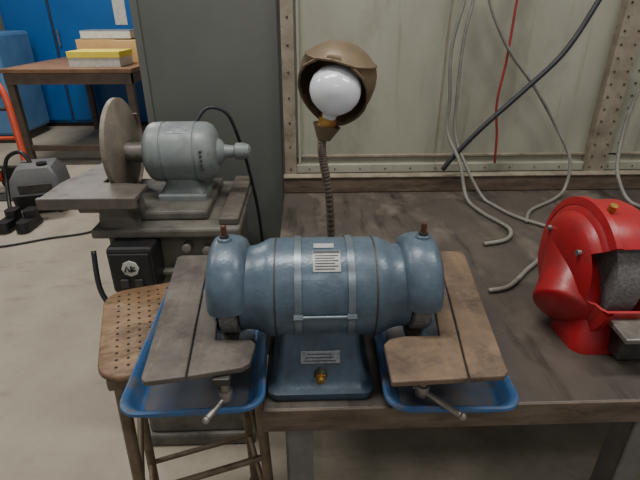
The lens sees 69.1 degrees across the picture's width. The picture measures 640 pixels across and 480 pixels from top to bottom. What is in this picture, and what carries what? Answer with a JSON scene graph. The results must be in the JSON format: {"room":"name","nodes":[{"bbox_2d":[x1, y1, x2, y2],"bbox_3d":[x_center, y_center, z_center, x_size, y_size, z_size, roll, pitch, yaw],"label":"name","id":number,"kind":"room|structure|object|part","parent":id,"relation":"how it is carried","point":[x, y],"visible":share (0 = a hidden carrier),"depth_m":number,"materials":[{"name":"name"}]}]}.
{"room":"workshop","nodes":[
{"label":"workshop","id":0,"kind":"room"},
{"bbox_2d":[0,14,4,29],"bbox_3d":[-1.248,-3.911,7.562,9.100,3.400,0.100,-1,26,-2],"label":"wall","id":1,"kind":"structure","parent":0,"point":[1,21],"depth_m":7.55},
{"bbox_2d":[0,125,639,479],"bbox_3d":[-1.065,-0.038,3.614,9.100,0.100,10.600,-1,26,-2],"label":"floor","id":2,"kind":"structure","parent":0,"point":[60,419],"depth_m":1.88,"materials":[{"name":"concrete"}]},
{"bbox_2d":[0,83,26,200],"bbox_3d":[-2.899,-0.881,4.160,0.586,0.937,0.548,-1,26,-2],"label":"hand truck","id":3,"kind":"object","parent":2,"relation":"on","point":[17,137],"visible":0.37,"depth_m":4.20,"materials":[{"name":"orange paint"}]},
{"bbox_3d":[-2.780,-0.391,4.210,0.360,0.012,0.200,-1,26,-2],"label":"toe plate","id":4,"kind":"part","parent":3,"relation":"part of","materials":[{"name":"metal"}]},
{"bbox_3d":[-2.760,-0.972,4.224,0.081,0.829,0.452,-19,32,-34],"label":"rail","id":5,"kind":"part","parent":3,"relation":"part of","materials":[{"name":"orange metal"}]},
{"bbox_2d":[0,206,43,234],"bbox_3d":[-2.327,-0.157,3.596,0.240,0.130,0.270,-1,26,-2],"label":"boots","id":6,"kind":"object","parent":2,"relation":"on","point":[13,220],"visible":1,"depth_m":3.58,"materials":[{"name":"black rubber"}]},
{"bbox_2d":[0,30,49,142],"bbox_3d":[-4.160,-1.973,5.984,0.720,1.300,0.830,-1,26,-2],"label":"machine housing","id":7,"kind":"object","parent":2,"relation":"on","point":[15,46],"visible":0.62,"depth_m":5.97,"materials":[{"name":"metal"}]},
{"bbox_2d":[3,150,69,211],"bbox_3d":[-2.397,-0.498,3.899,0.476,0.477,0.446,-8,27,-16],"label":"equipment cart","id":8,"kind":"object","parent":2,"relation":"on","point":[31,179],"visible":0.71,"depth_m":3.75,"materials":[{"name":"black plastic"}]},
{"bbox_3d":[-2.284,-0.411,3.728,0.240,0.070,0.012,-8,27,-16],"label":"panel","id":9,"kind":"part","parent":8,"relation":"part of","materials":[{"name":"metal"}]},
{"bbox_3d":[-2.289,-0.626,3.821,0.080,0.025,0.080,-8,27,-16],"label":"knob","id":10,"kind":"part","parent":8,"relation":"part of","materials":[{"name":"black plastic"}]},
{"bbox_2d":[0,214,99,247],"bbox_3d":[-1.952,-0.112,3.631,0.476,0.016,1.420,23,34,38],"label":"extension cord","id":11,"kind":"object","parent":2,"relation":"on","point":[87,232],"visible":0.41,"depth_m":3.42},
{"bbox_2d":[0,57,142,158],"bbox_3d":[-2.576,-1.672,5.709,1.300,1.000,1.900,-1,26,-2],"label":"side table","id":12,"kind":"object","parent":2,"relation":"on","point":[58,71],"visible":0.53,"depth_m":4.75,"materials":[{"name":"brown wood"}]},
{"bbox_3d":[-3.140,-1.257,4.893,0.070,0.970,0.070,-1,26,-2],"label":"leg","id":13,"kind":"part","parent":12,"relation":"part of","materials":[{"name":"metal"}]},
{"bbox_3d":[-3.202,-2.037,6.492,0.070,0.970,0.070,-1,26,-2],"label":"leg","id":14,"kind":"part","parent":12,"relation":"part of","materials":[{"name":"wood"}]},
{"bbox_2d":[66,49,132,66],"bbox_3d":[-2.315,-1.930,4.925,0.530,0.150,0.410,-1,26,-2],"label":"box","id":15,"kind":"object","parent":12,"relation":"on","point":[81,57],"visible":1,"depth_m":4.75,"materials":[{"name":"yellow cardboard"}]},
{"bbox_3d":[-2.315,-1.971,4.905,0.530,0.060,0.410,-1,26,-2],"label":"lid","id":16,"kind":"part","parent":15,"relation":"part of","materials":[{"name":"yellow cardboard"}]},
{"bbox_2d":[75,38,138,62],"bbox_3d":[-2.286,-2.232,5.447,0.840,0.235,0.560,2,26,4],"label":"cardboard box","id":17,"kind":"object","parent":12,"relation":"on","point":[80,43],"visible":0.3,"depth_m":5.17,"materials":[{"name":"beige cardboard"}]},
{"bbox_2d":[79,29,134,38],"bbox_3d":[-2.426,-2.390,5.395,0.543,0.090,0.445,-3,26,-5],"label":"book","id":18,"kind":"object","parent":17,"relation":"on","point":[92,33],"visible":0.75,"depth_m":5.20,"materials":[{"name":"white paper"}]},
{"bbox_3d":[-1.950,-1.275,4.930,0.070,0.970,0.070,-1,26,-2],"label":"leg","id":19,"kind":"part","parent":12,"relation":"part of","materials":[{"name":"wood"}]},
{"bbox_2d":[0,0,148,125],"bbox_3d":[-3.257,-3.022,6.653,2.000,2.600,0.972,-1,26,-2],"label":"tall cabinet","id":20,"kind":"object","parent":2,"relation":"on","point":[52,27],"visible":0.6,"depth_m":6.26,"materials":[{"name":"metal"}]},
{"bbox_3d":[-3.902,-2.848,6.238,0.580,2.450,0.025,-1,26,-2],"label":"door panel","id":21,"kind":"part","parent":20,"relation":"part of","materials":[{"name":"blue metal"}]},
{"bbox_3d":[-3.520,-2.721,6.263,0.024,0.200,0.024,-1,26,-2],"label":"handle","id":22,"kind":"part","parent":20,"relation":"part of","materials":[{"name":"metal"}]},
{"bbox_3d":[-2.932,-2.863,6.269,1.280,2.450,0.025,-1,26,-2],"label":"door panel","id":23,"kind":"part","parent":20,"relation":"part of","materials":[{"name":"blue metal"}]},
{"bbox_2d":[35,98,263,445],"bbox_3d":[-0.508,0.142,1.688,0.586,1.265,0.573,-1,26,-2],"label":"disc sander","id":24,"kind":"object","parent":2,"relation":"on","point":[148,224],"visible":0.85,"depth_m":1.43,"materials":[{"name":"metal"}]},
{"bbox_3d":[-0.662,-0.225,1.539,0.270,0.015,0.509,-1,26,-2],"label":"table plate","id":25,"kind":"part","parent":24,"relation":"part of","materials":[{"name":"grey metal"}]},
{"bbox_2d":[91,238,165,301],"bbox_3d":[-0.585,0.118,1.418,0.203,0.246,0.112,-1,26,-2],"label":"switch","id":26,"kind":"object","parent":24,"relation":"attached to","point":[133,262],"depth_m":1.36,"materials":[{"name":"black plastic"}]},
{"bbox_3d":[-0.440,-0.340,1.434,0.065,0.018,0.030,-1,26,-2],"label":"motor plate","id":27,"kind":"part","parent":24,"relation":"part of","materials":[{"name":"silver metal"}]},
{"bbox_3d":[-0.445,-0.287,1.513,0.230,0.192,0.192,-1,26,-2],"label":"motor","id":28,"kind":"part","parent":24,"relation":"part of","materials":[{"name":"grey metal"}]},
{"bbox_3d":[-0.449,-0.206,1.552,0.150,0.070,0.140,-1,26,-2],"label":"motor mount","id":29,"kind":"part","parent":24,"relation":"part of","materials":[{"name":"grey metal"}]},
{"bbox_3d":[-0.405,0.019,1.420,0.028,0.028,0.038,-1,26,-2],"label":"knob","id":30,"kind":"part","parent":24,"relation":"part of","materials":[{"name":"metal"}]},
{"bbox_3d":[-0.344,0.028,1.426,0.028,0.028,0.038,-1,26,-2],"label":"knob","id":31,"kind":"part","parent":24,"relation":"part of","materials":[{"name":"metal"}]},
{"bbox_3d":[-0.282,-0.145,1.583,0.060,0.023,0.410,-1,26,-2],"label":"rail","id":32,"kind":"part","parent":24,"relation":"part of","materials":[{"name":"grey metal"}]},
{"bbox_2d":[98,282,273,479],"bbox_3d":[-0.325,0.566,1.276,0.354,0.866,0.354,-9,27,-18],"label":"stool","id":33,"kind":"object","parent":2,"relation":"on","point":[128,316],"visible":0.44,"depth_m":1.10,"materials":[{"name":"wood"},{"name":"dark steel"}]},
{"bbox_3d":[-0.325,0.204,1.100,0.320,0.029,0.310,-9,27,-18],"label":"seat frame","id":34,"kind":"part","parent":33,"relation":"part of","materials":[{"name":"metal"}]},
{"bbox_3d":[-0.414,0.663,1.111,0.026,0.836,0.057,12,28,22],"label":"leg","id":35,"kind":"part","parent":33,"relation":"part of","materials":[{"name":"metal"}]},
{"bbox_3d":[-0.325,0.184,1.090,0.348,0.016,0.338,-9,27,-18],"label":"seat","id":36,"kind":"part","parent":33,"relation":"part of","materials":[{"name":"brown wood"}]},
{"bbox_3d":[-0.516,0.540,1.363,0.057,0.836,0.026,12,28,22],"label":"leg","id":37,"kind":"part","parent":33,"relation":"part of","materials":[{"name":"metal"}]},
{"bbox_2d":[120,285,267,417],"bbox_3d":[-0.234,0.203,0.988,0.250,0.037,0.458,-2,26,-4],"label":"metal tray","id":38,"kind":"object","parent":33,"relation":"on","point":[196,397],"visible":0.48,"depth_m":0.85,"materials":[{"name":"blue metal"}]},
{"bbox_3d":[-0.235,0.495,1.454,0.026,0.836,0.057,12,28,22],"label":"leg","id":39,"kind":"part","parent":33,"relation":"part of","materials":[{"name":"metal"}]},
{"bbox_3d":[-0.134,0.618,1.203,0.057,0.836,0.026,12,28,22],"label":"leg","id":40,"kind":"part","parent":33,"relation":"part of","materials":[{"name":"metal"}]},
{"bbox_2d":[129,0,284,351],"bbox_3d":[-0.411,-0.777,2.049,0.500,2.600,0.810,-1,26,-2],"label":"metal cabinet","id":41,"kind":"object","parent":2,"relation":"on","point":[194,55],"visible":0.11,"depth_m":1.70,"materials":[{"name":"metal"}]},
{"bbox_2d":[262,189,639,479],"bbox_3d":[1.417,0.419,1.576,3.082,0.865,1.144,-1,26,-2],"label":"workbench","id":42,"kind":"object","parent":2,"relation":"on","point":[554,383],"visible":0.48,"depth_m":1.01,"materials":[{"name":"paint"}]},
{"bbox_3d":[-0.041,0.676,1.066,0.055,0.851,0.006,-1,26,-2],"label":"leg","id":43,"kind":"part","parent":42,"relation":"part of","materials":[{"name":"paint"}]},
{"bbox_2d":[141,222,507,423],"bbox_3d":[0.011,0.101,0.899,0.680,0.298,0.444,-1,26,-2],"label":"grinder","id":44,"kind":"object","parent":42,"relation":"on","point":[318,298],"visible":1,"depth_m":0.80,"materials":[{"name":"blue paint"}]},
{"bbox_3d":[-0.275,0.132,0.917,0.074,0.011,0.424,-3,26,-6],"label":"rest plate","id":45,"kind":"part","parent":44,"relation":"part of","materials":[{"name":"metal"}]},
{"bbox_3d":[-0.184,0.291,0.753,0.013,0.013,0.013,-1,26,-2],"label":"clamp lever","id":46,"kind":"part","parent":44,"relation":"part of","materials":[{"name":"metal"}]},
{"bbox_3d":[-0.170,0.276,0.776,0.011,0.019,0.064,13,29,25],"label":"clamp lever","id":47,"kind":"part","parent":44,"relation":"part of","materials":[{"name":"metal"}]},
{"bbox_3d":[0.001,0.212,0.844,0.072,0.024,0.002,-1,8,-2],"label":"pedestal plate","id":48,"kind":"part","parent":44,"relation":"part of","materials":[{"name":"silver metal"}]},
{"bbox_2d":[314,367,326,383],"bbox_3d":[0.001,0.244,0.851,0.024,0.029,0.036,-1,26,-2],"label":"switch","id":49,"kind":"object","parent":44,"relation":"attached to","point":[320,373],"depth_m":0.84,"materials":[{"name":"gold metal"}]},
{"bbox_3d":[0.008,0.086,0.877,0.304,0.184,0.184,-1,26,-2],"label":"motor","id":50,"kind":"part","parent":44,"relation":"part of","materials":[{"name":"blue paint"}]},
{"bbox_3d":[0.198,0.271,0.785,0.093,0.019,0.012,20,32,35],"label":"clamp lever","id":51,"kind":"part","parent":44,"relation":"part of","materials":[{"name":"metal"}]},
{"bbox_3d":[0.233,0.288,0.760,0.013,0.013,0.013,-1,26,-2],"label":"clamp lever","id":52,"kind":"part","parent":44,"relation":"part of","materials":[{"name":"metal"}]},
{"bbox_3d":[0.291,0.126,0.928,0.062,0.011,0.443,3,26,6],"label":"rest plate","id":53,"kind":"part","parent":44,"relation":"part of","materials":[{"name":"brown wood"}]},
{"bbox_2d":[297,40,376,236],"bbox_3d":[0.034,-0.107,0.994,0.154,0.590,0.167,-1,26,-2],"label":"gooseneck lamp","id":54,"kind":"object","parent":42,"relation":"on","point":[337,79],"visible":0.82,"depth_m":0.86,"materials":[{"name":"brown metal"}]},
{"bbox_2d":[313,115,339,140],"bbox_3d":[0.013,-0.223,0.927,0.055,0.049,0.056,-1,26,-2],"label":"socket","id":55,"kind":"object","parent":54,"relation":"attached to","point":[326,128],"depth_m":0.91,"materials":[{"name":"brown metal"}]},
{"bbox_3d":[0.027,-0.275,0.876,0.097,0.103,0.097,8,47,-6],"label":"bulb","id":56,"kind":"part","parent":54,"relation":"part of","materials":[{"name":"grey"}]},
{"bbox_3d":[0.031,-0.303,0.912,0.151,0.166,0.144,8,29,-6],"label":"lamp shade","id":57,"kind":"part","parent":54,"relation":"part of","materials":[{"name":"brown metal"}]},
{"bbox_2d":[374,287,518,412],"bbox_3d":[0.230,0.203,0.992,0.236,0.037,0.448,0,26,0],"label":"metal tray","id":58,"kind":"object","parent":42,"relation":"on","point":[488,396],"visible":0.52,"depth_m":0.85,"materials":[{"name":"blue metal"}]},
{"bbox_2d":[284,170,639,192],"bbox_3d":[1.399,-0.244,1.870,3.080,0.068,0.045,-1,26,-2],"label":"backsplash","id":59,"kind":"structure","parent":42,"relation":"on","point":[606,179],"depth_m":1.83,"materials":[{"name":"brown wood"}]},
{"bbox_2d":[441,0,639,292],"bbox_3d":[0.809,-0.400,1.358,0.798,0.797,0.785,-1,26,-2],"label":"hanging cables","id":60,"kind":"object","parent":42,"relation":"on","point":[532,82],"visible":0.94,"depth_m":1.67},
{"bbox_3d":[0.540,-0.432,1.472,0.134,0.754,0.512,-2,26,-4],"label":"cord","id":61,"kind":"part","parent":60,"relation":"part of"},
{"bbox_3d":[0.624,-0.457,1.522,0.252,0.755,0.399,-1,26,-2],"label":"cord","id":62,"kind":"part","parent":60,"relation":"part of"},
{"bbox_3d":[0.673,-0.614,1.681,0.039,0.690,0.009,-1,26,-2],"label":"cord","id":63,"kind":"part","parent":60,"relation":"part of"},
{"bbox_3d":[0.604,0.050,1.329,0.051,0.012,0.507,21,33,36],"label":"cord","id":64,"kind":"part","parent":60,"relation":"part of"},
{"bbox_3d":[0.721,-0.584,1.633,0.516,0.708,0.033,-1,26,-2],"label":"cord","id":65,"kind":"part","parent":60,"relation":"part of","materials":[{"name":"black rubber"}]},
{"bbox_3d":[0.761,-0.479,1.545,0.407,0.774,0.347,-1,26,-2],"label":"cord","id":66,"kind":"part","parent":60,"relation":"part of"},
{"bbox_3d":[1.159,-0.355,1.622,0.084,0.485,0.348,-1,26,-2],"label":"cord","id":67,"kind":"part","parent":60,"relation":"part of","materials":[{"name":"grey rubber"}]},
{"bbox_2d":[532,196,639,359],"bbox_3d":[0.768,0.055,0.994,0.614,0.300,0.334,-1,26,-2],"label":"grinder","id":68,"kind":"object","parent":42,"relation":"on","point":[588,283],"visible":1,"depth_m":0.94,"materials":[{"name":"metal"}]},
{"bbox_3d":[0.664,0.665,1.088,0.055,0.851,0.006,-1,26,-2],"label":"leg","id":69,"kind":"part","parent":42,"relation":"part of","materials":[{"name":"paint"}]},
{"bbox_2d":[293,0,639,173],"bbox_3d":[1.656,-0.819,1.680,3.560,3.000,0.040,-1,26,-2],"label":"panel","id":70,"kind":"object","parent":2,"relation":"on","point":[405,39],"visible":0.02,"depth_m":1.72,"materials":[{"name":"paint"}]},
{"bbox_2d":[279,0,296,173],"bbox_3d":[-0.115,-0.779,1.597,0.045,3.000,0.030,-1,26,-2],"label":"frame","id":71,"kind":"object","parent":70,"relation":"attached to","point":[286,6],"visible":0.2,"depth_m":1.68,"materials":[{"name":"beige metal"}]},
{"bbox_2d":[295,0,300,173],"bbox_3d":[-0.079,-0.782,1.603,0.010,3.000,0.020,-1,26,-2],"label":"frame","id":72,"kind":"object","parent":70,"relation":"attached to","point":[296,1],"visible":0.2,"depth_m":1.69,"materials":[{"name":"paint"}]},
{"bbox_2d":[433,0,451,160],"bbox_3d":[0.454,-1.227,1.410,0.004,2.030,0.005,-1,26,-2],"label":"seam","id":73,"kind":"object","parent":70,"relation":"attached to","point":[451,0],"visible":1,"depth_m":1.71,"materials":[{"name":"grey metal"}]},
{"bbox_2d":[286,1,639,169],"bbox_3d":[1.371,-1.091,1.490,2.979,1.764,0.032,-1,26,-2],"label":"rivets","id":74,"kind":"object","parent":70,"relation":"attached to","point":[621,44],"visible":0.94,"depth_m":1.74,"materials":[{"name":"metal"}]},
{"bbox_2d":[297,160,639,172],"bbox_3d":[1.672,-0.311,1.898,3.530,0.035,0.025,-1,26,-2],"label":"rail","id":75,"kind":"object","parent":70,"relation":"attached to","point":[624,164],"visible":0.86,"depth_m":1.85,"materials":[{"name":"metal"}]},
{"bbox_2d":[296,152,639,157],"bbox_3d":[1.672,-0.356,1.881,3.530,0.010,0.015,-1,26,-2],"label":"rail upper lip","id":76,"kind":"object","parent":75,"relation":"attached to","point":[545,153],"depth_m":1.84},
{"bbox_2d":[579,0,639,170],"bbox_3d":[1.097,-0.795,1.631,0.080,3.000,0.040,-1,26,-2],"label":"post","id":77,"kind":"object","parent":2,"relation":"on","point":[628,38],"visible":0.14,"depth_m":1.72,"materials":[{"name":"metal"}]},
{"bbox_2d":[607,42,639,160],"bbox_3d":[1.167,-0.802,1.644,0.060,3.000,0.015,-1,26,-2],"label":"flange","id":78,"kind":"object","parent":77,"relation":"attached to","point":[632,87],"depth_m":1.77,"materials":[{"name":"beige metal"}]}
]}

